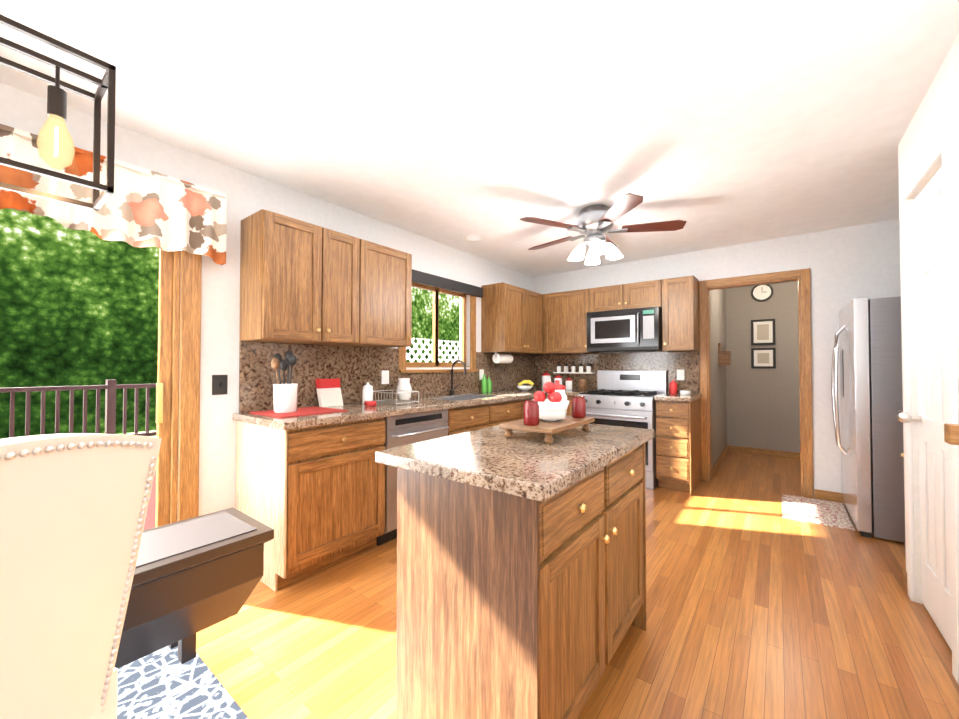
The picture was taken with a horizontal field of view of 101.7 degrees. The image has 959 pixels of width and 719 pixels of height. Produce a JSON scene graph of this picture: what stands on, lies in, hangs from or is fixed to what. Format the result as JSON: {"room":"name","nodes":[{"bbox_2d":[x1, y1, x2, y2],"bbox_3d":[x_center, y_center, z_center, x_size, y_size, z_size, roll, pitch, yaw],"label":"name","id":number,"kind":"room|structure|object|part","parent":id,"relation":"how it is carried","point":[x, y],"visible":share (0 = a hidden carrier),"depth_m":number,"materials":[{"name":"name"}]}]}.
{"room":"kitchen","nodes":[
{"label":"kitchen","id":0,"kind":"room"},
{"bbox_2d":[0,82,532,521],"bbox_3d":[-1.065,0.041,3.146,0.150,2.450,6.010,-1,-1,37],"label":"wall","id":1,"kind":"structure","parent":0,"point":[248,194],"depth_m":2.39,"materials":[{"name":"beige paint"}]},
{"bbox_2d":[8,208,201,526],"bbox_3d":[-2.313,0.170,1.494,0.170,2.135,2.065,-1,-1,37],"label":"sliding door","id":2,"kind":"structure","parent":1,"relation":"in","point":[177,406],"depth_m":2.19,"materials":[{"name":"brown wood"}]},
{"bbox_2d":[0,124,226,264],"bbox_3d":[-2.215,-0.787,1.402,0.115,0.415,2.320,-1,-1,37],"label":"floral valance","id":3,"kind":"object","parent":1,"relation":"attached to","point":[141,207],"visible":0.88,"depth_m":1.96,"materials":[{"name":"fabric"}]},
{"bbox_2d":[212,375,227,394],"bbox_3d":[-1.565,0.152,2.355,0.014,0.120,0.080,-1,-1,37],"label":"switch plate","id":4,"kind":"object","parent":1,"relation":"attached to","point":[219,384],"visible":1,"depth_m":2.35,"materials":[{"name":"black plastic"}]},
{"bbox_2d":[239,209,334,344],"bbox_3d":[-1.247,-0.495,2.528,0.318,0.760,0.433,-1,-1,37],"label":"upper cabinet","id":5,"kind":"object","parent":1,"relation":"attached to","point":[302,282],"depth_m":2.40,"materials":[{"name":"brown wood"}]},
{"bbox_2d":[335,231,370,346],"bbox_3d":[-1.066,-0.491,2.766,0.318,0.760,0.416,-1,-1,37],"label":"upper cabinet","id":6,"kind":"object","parent":1,"relation":"attached to","point":[352,254],"depth_m":2.74,"materials":[{"name":"brown wood"}]},
{"bbox_2d":[359,242,411,347],"bbox_3d":[-0.845,-0.486,3.054,0.318,0.760,0.563,-1,-1,37],"label":"upper cabinet","id":7,"kind":"object","parent":1,"relation":"attached to","point":[391,269],"depth_m":3.02,"materials":[{"name":"brown wood"}]},
{"bbox_2d":[239,341,534,412],"bbox_3d":[-0.371,0.134,3.908,0.021,0.448,3.707,-1,-1,37],"label":"backsplash","id":8,"kind":"structure","parent":1,"relation":"attached to","point":[355,369],"depth_m":3.05,"materials":[{"name":"brown stone"}]},
{"bbox_2d":[381,370,388,383],"bbox_3d":[-0.802,0.151,3.323,0.006,0.115,0.075,-1,-1,37],"label":"electrical outlet plate","id":9,"kind":"object","parent":8,"relation":"attached to","point":[385,376],"depth_m":3.32,"materials":[{"name":"white paint"}]},
{"bbox_2d":[479,369,483,379],"bbox_3d":[0.024,0.170,4.404,0.006,0.115,0.075,-1,-1,37],"label":"electrical outlet plate","id":10,"kind":"object","parent":8,"relation":"attached to","point":[481,371],"depth_m":4.40,"materials":[{"name":"white paint"}]},
{"bbox_2d":[398,269,482,372],"bbox_3d":[-0.413,-0.348,3.957,0.210,0.955,1.220,-1,-1,37],"label":"window","id":11,"kind":"structure","parent":1,"relation":"in","point":[436,285],"depth_m":3.96,"materials":[{"name":"brown wood"}]},
{"bbox_2d":[481,282,542,353],"bbox_3d":[0.411,-0.458,4.698,0.318,0.760,0.874,-1,-1,37],"label":"upper cabinet","id":12,"kind":"object","parent":1,"relation":"attached to","point":[511,315],"depth_m":4.42,"materials":[{"name":"brown wood"}]},
{"bbox_2d":[492,352,512,362],"bbox_3d":[0.271,-0.018,4.492,0.110,0.124,0.300,-1,-1,37],"label":"paper towel","id":13,"kind":"object","parent":12,"relation":"attached to","point":[501,358],"visible":1,"depth_m":4.41,"materials":[{"name":"white paper"}]},
{"bbox_2d":[0,0,958,276],"bbox_3d":[0.502,-1.257,1.818,4.280,0.100,9.970,-1,-1,37],"label":"ceiling","id":14,"kind":"structure","parent":0,"point":[712,124],"depth_m":1.83,"materials":[{"name":"white paint"}]},
{"bbox_2d":[0,14,115,210],"bbox_3d":[-1.221,-0.814,0.617,0.182,0.825,0.932,-1,-1,37],"label":"cage pendant light","id":15,"kind":"object","parent":14,"relation":"hanging from","point":[55,146],"visible":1,"depth_m":0.91,"materials":[{"name":"brown metal"}]},
{"bbox_2d":[463,235,482,241],"bbox_3d":[-0.061,-1.169,3.764,0.190,0.008,0.190,-1,-1,37],"label":"recessed light","id":16,"kind":"object","parent":14,"relation":"in","point":[466,236],"depth_m":3.76,"materials":[{"name":"white paint"}]},
{"bbox_3d":[-0.061,-1.171,3.764,0.120,0.003,0.120,-1,-1,37],"label":"recessed ceiling light lens","id":17,"kind":"part","parent":16,"relation":"part of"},
{"bbox_2d":[520,193,685,264],"bbox_3d":[0.914,-0.984,3.128,1.263,0.399,1.252,-1,-1,37],"label":"ceiling fan","id":18,"kind":"object","parent":14,"relation":"hanging from","point":[594,223],"visible":1,"depth_m":3.00,"materials":[{"name":"grey metal"}]},
{"bbox_2d":[196,451,958,718],"bbox_3d":[0.502,1.293,1.775,4.280,0.100,9.970,-1,-1,37],"label":"floor","id":19,"kind":"structure","parent":0,"point":[758,606],"depth_m":1.78,"materials":[{"name":"brown wood"}]},
{"bbox_2d":[117,646,248,718],"bbox_3d":[-1.768,1.211,0.132,1.930,0.008,3.100,-1,-1,37],"label":"area rug","id":20,"kind":"object","parent":19,"relation":"on","point":[164,683],"visible":0.33,"depth_m":1.45,"materials":[{"name":"white fabric"}]},
{"bbox_2d":[0,433,161,718],"bbox_3d":[-1.036,0.677,0.698,0.669,1.076,0.530,0,-1,9],"label":"dining chair","id":21,"kind":"object","parent":20,"relation":"on","point":[73,509],"visible":1,"depth_m":0.76,"materials":[{"name":"white fabric"}]},
{"bbox_2d":[114,507,273,667],"bbox_3d":[-1.546,0.984,1.282,0.450,0.482,1.490,-1,-1,37],"label":"bench","id":22,"kind":"object","parent":20,"relation":"on","point":[192,577],"visible":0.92,"depth_m":1.56,"materials":[{"name":"black wood"}]},
{"bbox_2d":[236,417,384,591],"bbox_3d":[-1.063,0.815,2.497,0.622,0.880,0.667,-1,-1,37],"label":"base cabinet","id":23,"kind":"object","parent":19,"relation":"on","point":[313,497],"depth_m":2.24,"materials":[{"name":"brown wood"}]},
{"bbox_2d":[376,409,448,545],"bbox_3d":[-0.642,0.826,2.982,0.646,0.875,0.601,-1,-1,37],"label":"dishwasher","id":24,"kind":"object","parent":19,"relation":"on","point":[402,430],"visible":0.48,"depth_m":2.68,"materials":[{"name":"silver metal"}]},
{"bbox_2d":[448,412,522,435],"bbox_3d":[-0.134,0.935,3.711,0.622,0.681,1.164,-1,-1,37],"label":"base cabinet","id":25,"kind":"object","parent":19,"relation":"on","point":[466,423],"depth_m":3.30,"materials":[{"name":"brown wood"}]},
{"bbox_2d":[468,396,547,419],"bbox_3d":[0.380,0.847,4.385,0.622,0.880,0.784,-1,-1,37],"label":"base cabinet","id":26,"kind":"object","parent":19,"relation":"on","point":[515,407],"depth_m":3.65,"materials":[{"name":"brown wood"}]},
{"bbox_2d":[233,387,547,429],"bbox_3d":[-0.131,0.375,3.699,0.651,0.040,3.742,-1,-1,37],"label":"countertop","id":27,"kind":"structure","parent":26,"relation":"on","point":[358,411],"depth_m":2.68,"materials":[{"name":"beige stone"}]},
{"bbox_2d":[249,406,347,417],"bbox_3d":[-1.145,0.331,2.484,0.400,0.006,0.430,-1,-1,37],"label":"placemat","id":28,"kind":"object","parent":27,"relation":"on","point":[304,411],"visible":0.93,"depth_m":2.40,"materials":[{"name":"red fabric"}]},
{"bbox_2d":[271,350,297,412],"bbox_3d":[-1.210,0.133,2.419,0.178,0.386,0.160,-1,-1,37],"label":"utensil crock","id":29,"kind":"object","parent":28,"relation":"on","point":[284,397],"visible":1,"depth_m":2.38,"materials":[{"name":"white ceramic"}]},
{"bbox_2d":[316,378,342,406],"bbox_3d":[-1.098,0.240,2.865,0.086,0.200,0.170,-1,-1,37],"label":"cookbook stand","id":30,"kind":"object","parent":27,"relation":"on","point":[329,394],"visible":0.93,"depth_m":2.85,"materials":[{"name":"beige paper"}]},
{"bbox_2d":[362,382,372,399],"bbox_3d":[-0.864,0.260,3.020,0.079,0.165,0.079,0,-1,25],"label":"bottle","id":31,"kind":"object","parent":27,"relation":"on","point":[367,396],"depth_m":2.99,"materials":[{"name":"white plastic"}]},
{"bbox_2d":[362,399,376,405],"bbox_3d":[-0.801,0.323,2.869,0.088,0.035,0.088,0,-1,25],"label":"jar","id":32,"kind":"object","parent":27,"relation":"on","point":[367,402],"depth_m":2.84,"materials":[{"name":"red ceramic"}]},
{"bbox_2d":[373,390,418,404],"bbox_3d":[-0.678,0.297,3.097,0.326,0.092,0.236,-1,-1,37],"label":"wire dish rack","id":33,"kind":"object","parent":27,"relation":"on","point":[393,401],"visible":0.85,"depth_m":3.09,"materials":[{"name":"silver metal"}]},
{"bbox_2d":[396,378,411,399],"bbox_3d":[-0.635,0.252,3.285,0.130,0.190,0.130,-1,-1,37],"label":"pitcher","id":34,"kind":"object","parent":27,"relation":"on","point":[403,383],"visible":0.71,"depth_m":3.24,"materials":[{"name":"white ceramic"}]},
{"bbox_2d":[449,360,465,394],"bbox_3d":[-0.191,0.179,3.914,0.210,0.357,0.131,-1,-1,37],"label":"bronze faucet","id":35,"kind":"object","parent":27,"relation":"on","point":[451,391],"visible":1,"depth_m":3.91,"materials":[{"name":"brown metal"}]},
{"bbox_2d":[428,394,495,400],"bbox_3d":[-0.135,0.468,3.705,0.396,0.215,0.696,-1,-1,37],"label":"sink basin","id":36,"kind":"object","parent":27,"relation":"in","point":[462,397],"visible":0.1,"depth_m":3.96,"materials":[{"name":"silver metal"}]},
{"bbox_2d":[481,374,488,392],"bbox_3d":[0.052,0.265,4.333,0.062,0.200,0.062,0,-1,22],"label":"soap bottle","id":37,"kind":"object","parent":27,"relation":"on","point":[486,385],"depth_m":4.31,"materials":[{"name":"green plastic"}]},
{"bbox_2d":[489,377,491,391],"bbox_3d":[0.107,0.281,4.404,0.062,0.170,0.062,0,-1,22],"label":"soap bottle","id":38,"kind":"object","parent":27,"relation":"on","point":[490,382],"depth_m":4.38,"materials":[{"name":"green plastic"}]},
{"bbox_2d":[517,380,533,390],"bbox_3d":[0.540,0.307,4.625,0.200,0.125,0.216,-1,-1,37],"label":"bowl","id":39,"kind":"object","parent":27,"relation":"on","point":[521,386],"visible":1,"depth_m":4.61,"materials":[{"name":"white ceramic"}]},
{"bbox_2d":[542,372,550,388],"bbox_3d":[0.863,0.270,5.049,0.118,0.215,0.118,0,-1,25],"label":"canister","id":40,"kind":"object","parent":27,"relation":"on","point":[546,376],"depth_m":5.00,"materials":[{"name":"white ceramic"}]},
{"bbox_2d":[554,374,561,384],"bbox_3d":[1.003,0.283,4.966,0.098,0.185,0.098,0,-1,25],"label":"canister","id":41,"kind":"object","parent":27,"relation":"on","point":[557,377],"depth_m":4.93,"materials":[{"name":"white ceramic"}]},
{"bbox_2d":[565,377,571,389],"bbox_3d":[1.119,0.297,4.889,0.083,0.155,0.083,0,-1,25],"label":"canister","id":42,"kind":"object","parent":27,"relation":"on","point":[568,383],"depth_m":4.85,"materials":[{"name":"white ceramic"}]},
{"bbox_2d":[565,389,591,395],"bbox_3d":[1.178,0.391,4.642,0.265,0.040,0.652,-1,-1,37],"label":"countertop","id":43,"kind":"structure","parent":26,"relation":"on","point":[574,392],"depth_m":4.50,"materials":[{"name":"beige stone"}]},
{"bbox_2d":[579,379,586,389],"bbox_3d":[1.268,0.307,4.787,0.088,0.130,0.088,0,-1,25],"label":"canister","id":44,"kind":"object","parent":43,"relation":"on","point":[582,382],"depth_m":4.75,"materials":[{"name":"brown wood"}]},
{"bbox_2d":[396,443,646,718],"bbox_3d":[0.254,0.799,1.552,0.560,0.879,1.024,-1,-1,37],"label":"base cabinet","id":45,"kind":"object","parent":19,"relation":"on","point":[509,606],"visible":0.9,"depth_m":1.17,"materials":[{"name":"brown wood"}]},
{"bbox_2d":[375,423,653,501],"bbox_3d":[0.225,0.339,1.576,0.650,0.040,1.080,-1,-1,37],"label":"countertop","id":46,"kind":"structure","parent":45,"relation":"on","point":[530,465],"depth_m":1.28,"materials":[{"name":"beige stone"}]},
{"bbox_2d":[499,415,594,443],"bbox_3d":[0.300,0.291,1.676,0.240,0.058,0.420,-1,-1,37],"label":"tray","id":47,"kind":"object","parent":46,"relation":"on","point":[548,428],"visible":0.92,"depth_m":1.56,"materials":[{"name":"brown wood"}]},
{"bbox_2d":[523,400,538,425],"bbox_3d":[0.206,0.212,1.554,0.062,0.095,0.062,0,-1,22],"label":"jar","id":48,"kind":"object","parent":47,"relation":"on","point":[530,412],"depth_m":1.53,"materials":[{"name":"red glass"}]},
{"bbox_2d":[532,399,568,420],"bbox_3d":[0.300,0.219,1.677,0.170,0.085,0.167,-1,-1,37],"label":"bowl","id":49,"kind":"object","parent":47,"relation":"on","point":[551,411],"visible":0.85,"depth_m":1.61,"materials":[{"name":"white ceramic"}]},
{"bbox_2d":[534,381,561,401],"bbox_3d":[0.305,0.141,1.681,0.119,0.094,0.121,-1,-1,37],"label":"apple","id":50,"kind":"object","parent":49,"relation":"in","point":[549,387],"visible":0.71,"depth_m":1.65,"materials":[{"name":"red food"}]},
{"bbox_2d":[555,380,566,413],"bbox_3d":[0.362,0.179,1.817,0.090,0.168,0.088,-1,-1,37],"label":"jar","id":51,"kind":"object","parent":47,"relation":"on","point":[560,388],"visible":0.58,"depth_m":1.79,"materials":[{"name":"white ceramic"}]},
{"bbox_2d":[572,396,585,417],"bbox_3d":[0.452,0.215,1.776,0.062,0.095,0.062,0,-1,22],"label":"jar","id":52,"kind":"object","parent":47,"relation":"on","point":[578,402],"depth_m":1.75,"materials":[{"name":"red glass"}]},
{"bbox_2d":[566,396,572,415],"bbox_3d":[1.170,0.852,4.663,0.305,0.880,0.618,-1,-1,37],"label":"base cabinet","id":53,"kind":"object","parent":19,"relation":"on","point":[569,410],"depth_m":4.41,"materials":[{"name":"brown wood"}]},
{"bbox_2d":[578,370,666,489],"bbox_3d":[1.558,0.705,4.271,0.770,1.160,0.718,-1,-1,37],"label":"range","id":54,"kind":"object","parent":19,"relation":"on","point":[621,398],"visible":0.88,"depth_m":4.08,"materials":[{"name":"silver metal"}]},
{"bbox_2d":[656,398,700,495],"bbox_3d":[2.043,0.841,3.994,0.312,0.880,0.622,-1,-1,37],"label":"base cabinet","id":55,"kind":"object","parent":19,"relation":"on","point":[678,445],"depth_m":3.77,"materials":[{"name":"brown wood"}]},
{"bbox_2d":[654,393,701,401],"bbox_3d":[2.038,0.380,3.989,0.328,0.040,0.647,-1,-1,37],"label":"countertop","id":56,"kind":"structure","parent":55,"relation":"on","point":[666,396],"depth_m":3.77,"materials":[{"name":"beige stone"}]},
{"bbox_2d":[669,380,677,393],"bbox_3d":[2.055,0.289,4.137,0.079,0.145,0.079,0,-1,25],"label":"canister","id":57,"kind":"object","parent":56,"relation":"on","point":[673,387],"depth_m":4.11,"materials":[{"name":"red ceramic"}]},
{"bbox_2d":[680,390,690,394],"bbox_3d":[2.120,0.339,4.023,0.098,0.040,0.098,0,-1,25],"label":"bowl","id":58,"kind":"object","parent":56,"relation":"on","point":[684,392],"depth_m":3.99,"materials":[{"name":"white ceramic"}]},
{"bbox_2d":[782,494,854,530],"bbox_3d":[2.809,1.264,3.279,0.420,0.008,0.700,-1,-1,37],"label":"area rug","id":59,"kind":"object","parent":19,"relation":"on","point":[823,512],"visible":0.86,"depth_m":3.23,"materials":[{"name":"beige fabric"}]},
{"bbox_2d":[831,296,904,542],"bbox_3d":[3.255,0.412,2.911,0.907,1.700,0.862,-1,-1,37],"label":"fridge","id":60,"kind":"object","parent":19,"relation":"on","point":[870,440],"visible":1,"depth_m":2.75,"materials":[{"name":"silver metal"}]},
{"bbox_2d":[533,219,900,492],"bbox_3d":[2.423,0.058,4.186,4.130,2.450,0.120,-1,-1,37],"label":"wall","id":61,"kind":"structure","parent":0,"point":[846,265],"depth_m":3.58,"materials":[{"name":"beige paint"}]},
{"bbox_2d":[530,293,549,354],"bbox_3d":[0.804,-0.450,5.154,0.384,0.760,0.318,-1,-1,37],"label":"upper cabinet","id":62,"kind":"object","parent":61,"relation":"attached to","point":[546,297],"depth_m":4.92,"materials":[{"name":"brown wood"}]},
{"bbox_2d":[553,363,594,373],"bbox_3d":[1.195,0.108,4.958,0.520,0.136,0.096,-1,-1,37],"label":"spice shelf","id":63,"kind":"object","parent":61,"relation":"attached to","point":[573,368],"visible":1,"depth_m":4.93,"materials":[{"name":"white paint"}]},
{"bbox_2d":[550,288,598,353],"bbox_3d":[1.145,-0.455,4.894,0.600,0.760,0.318,-1,-1,37],"label":"upper cabinet","id":64,"kind":"object","parent":61,"relation":"attached to","point":[568,309],"depth_m":4.75,"materials":[{"name":"brown wood"}]},
{"bbox_2d":[535,351,699,393],"bbox_3d":[1.553,0.145,4.758,1.985,0.454,0.019,-1,-1,37],"label":"backsplash","id":65,"kind":"structure","parent":61,"relation":"attached to","point":[670,362],"depth_m":4.64,"materials":[{"name":"brown stone"}]},
{"bbox_2d":[677,370,683,379],"bbox_3d":[2.190,0.167,4.254,0.075,0.115,0.007,-1,-1,37],"label":"electrical outlet plate","id":66,"kind":"object","parent":65,"relation":"attached to","point":[680,373],"depth_m":4.25,"materials":[{"name":"white paint"}]},
{"bbox_2d":[590,279,661,311],"bbox_3d":[1.697,-0.694,4.476,0.790,0.295,0.318,-1,-1,37],"label":"upper cabinet","id":67,"kind":"object","parent":61,"relation":"attached to","point":[647,293],"depth_m":4.32,"materials":[{"name":"brown wood"}]},
{"bbox_2d":[587,306,661,351],"bbox_3d":[1.654,-0.320,4.414,0.770,0.445,0.454,-1,-1,37],"label":"microwave","id":68,"kind":"object","parent":67,"relation":"attached to","point":[633,329],"visible":0.98,"depth_m":4.23,"materials":[{"name":"black"}]},
{"bbox_2d":[660,275,698,351],"bbox_3d":[2.131,-0.468,4.140,0.303,0.760,0.318,-1,-1,37],"label":"upper cabinet","id":69,"kind":"object","parent":61,"relation":"attached to","point":[676,300],"depth_m":4.02,"materials":[{"name":"brown wood"}]},
{"bbox_2d":[699,268,813,497],"bbox_3d":[2.743,0.219,3.927,0.910,2.120,0.138,-1,-1,37],"label":"door frame","id":70,"kind":"structure","parent":61,"relation":"attached to","point":[803,279],"depth_m":3.73,"materials":[{"name":"brown wood"}]},
{"bbox_2d":[814,489,843,502],"bbox_3d":[3.489,1.225,3.267,1.045,0.085,0.014,-1,-1,37],"label":"baseboard","id":71,"kind":"structure","parent":61,"relation":"attached to","point":[828,495],"depth_m":3.52,"materials":[{"name":"brown wood"}]},
{"bbox_2d":[710,289,726,466],"bbox_3d":[2.960,0.071,4.946,0.120,2.450,1.740,-1,-1,37],"label":"wall","id":72,"kind":"structure","parent":0,"point":[718,378],"depth_m":4.83,"materials":[{"name":"grey paint"}]},
{"bbox_2d":[712,445,728,476],"bbox_3d":[3.013,1.253,4.886,0.014,0.085,1.740,-1,-1,37],"label":"baseboard","id":73,"kind":"structure","parent":72,"relation":"attached to","point":[721,457],"depth_m":4.79,"materials":[{"name":"brown wood"}]},
{"bbox_2d":[718,343,730,365],"bbox_3d":[3.098,-0.064,4.931,0.119,0.280,0.240,-1,-1,37],"label":"box shelf","id":74,"kind":"object","parent":72,"relation":"attached to","point":[724,358],"visible":1,"depth_m":4.84,"materials":[{"name":"brown wood"}]},
{"bbox_2d":[725,281,799,452],"bbox_3d":[4.335,0.073,5.066,2.160,2.450,0.120,-1,-1,37],"label":"wall","id":75,"kind":"structure","parent":0,"point":[762,408],"depth_m":5.33,"materials":[{"name":"grey paint"}]},
{"bbox_2d":[751,284,773,301],"bbox_3d":[3.864,-0.917,5.339,0.250,0.250,0.041,-1,-1,37],"label":"wall clock","id":76,"kind":"object","parent":75,"relation":"attached to","point":[761,293],"visible":0.85,"depth_m":5.32,"materials":[{"name":"black"}]},
{"bbox_2d":[751,319,775,344],"bbox_3d":[3.872,-0.372,5.332,0.270,0.350,0.028,-1,-1,37],"label":"framed picture","id":77,"kind":"object","parent":75,"relation":"attached to","point":[762,331],"visible":0.98,"depth_m":5.32,"materials":[{"name":"black"}]},
{"bbox_2d":[751,348,775,368],"bbox_3d":[3.872,-0.017,5.326,0.270,0.280,0.028,-1,-1,37],"label":"framed picture","id":78,"kind":"object","parent":75,"relation":"attached to","point":[764,358],"visible":0.93,"depth_m":5.31,"materials":[{"name":"black"}]},
{"bbox_2d":[729,445,799,458],"bbox_3d":[4.076,1.257,5.160,1.290,0.085,0.014,-1,-1,37],"label":"baseboard","id":79,"kind":"structure","parent":75,"relation":"attached to","point":[786,454],"depth_m":5.30,"materials":[{"name":"brown wood"}]},
{"bbox_2d":[898,34,958,603],"bbox_3d":[0.497,-0.018,-0.351,0.120,2.450,6.250,-1,-1,37],"label":"wall","id":80,"kind":"structure","parent":0,"point":[902,155],"depth_m":1.90,"materials":[{"name":"white paint"}]},
{"bbox_2d":[902,570,907,589],"bbox_3d":[2.464,1.205,2.066,0.314,0.085,0.017,-1,-1,37],"label":"baseboard","id":81,"kind":"structure","parent":80,"relation":"attached to","point":[904,574],"depth_m":2.12,"materials":[{"name":"brown wood"}]},
{"bbox_2d":[897,166,951,649],"bbox_3d":[2.054,0.198,1.785,0.127,2.065,0.594,-1,-1,37],"label":"closet door","id":82,"kind":"structure","parent":80,"relation":"in","point":[931,417],"depth_m":1.82,"materials":[{"name":"white paint"}]},
{"bbox_2d":[900,126,958,683],"bbox_3d":[2.049,0.170,1.789,0.016,2.145,0.730,-1,-1,37],"label":"door frame","id":83,"kind":"structure","parent":80,"relation":"attached to","point":[943,146],"depth_m":1.54,"materials":[{"name":"white paint"}]},
{"bbox_2d":[944,423,958,444],"bbox_3d":[1.732,0.271,1.410,0.058,0.070,0.065,-1,-1,37],"label":"bracket","id":84,"kind":"object","parent":80,"relation":"attached to","point":[951,434],"visible":1,"depth_m":1.40,"materials":[{"name":"brown wood"}]},
{"label":"outside","id":85,"kind":"structure","parent":0,"visible":0},
{"bbox_2d":[122,430,156,437],"bbox_3d":[-7.154,2.238,10.336,7.200,0.100,36.000,-1,-1,37],"label":"lawn","id":86,"kind":"structure","parent":85,"point":[144,432],"depth_m":11.84,"materials":[{"name":"green plant"}]},
{"bbox_2d":[143,469,155,529],"bbox_3d":[-3.610,1.379,4.495,5.540,0.100,15.000,-1,-1,37],"label":"deck","id":87,"kind":"object","parent":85,"point":[149,523],"depth_m":3.39,"materials":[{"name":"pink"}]},
{"bbox_2d":[0,380,156,437],"bbox_3d":[-5.220,0.847,6.729,0.140,1.040,16.580,-1,-1,37],"label":"railing","id":88,"kind":"object","parent":87,"relation":"on","point":[110,387],"depth_m":5.86,"materials":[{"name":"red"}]},
{"bbox_2d":[406,338,459,362],"bbox_3d":[-0.442,0.509,6.305,0.005,1.620,5.300,-1,-1,37],"label":"lattice screen","id":89,"kind":"object","parent":87,"relation":"on","point":[428,349],"depth_m":5.90,"materials":[{"name":"white"}]},
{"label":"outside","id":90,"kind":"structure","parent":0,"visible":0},
{"bbox_2d":[0,208,459,438],"bbox_3d":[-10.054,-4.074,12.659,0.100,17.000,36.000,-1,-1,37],"label":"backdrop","id":91,"kind":"structure","parent":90,"point":[78,307],"depth_m":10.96,"materials":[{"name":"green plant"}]}
]}

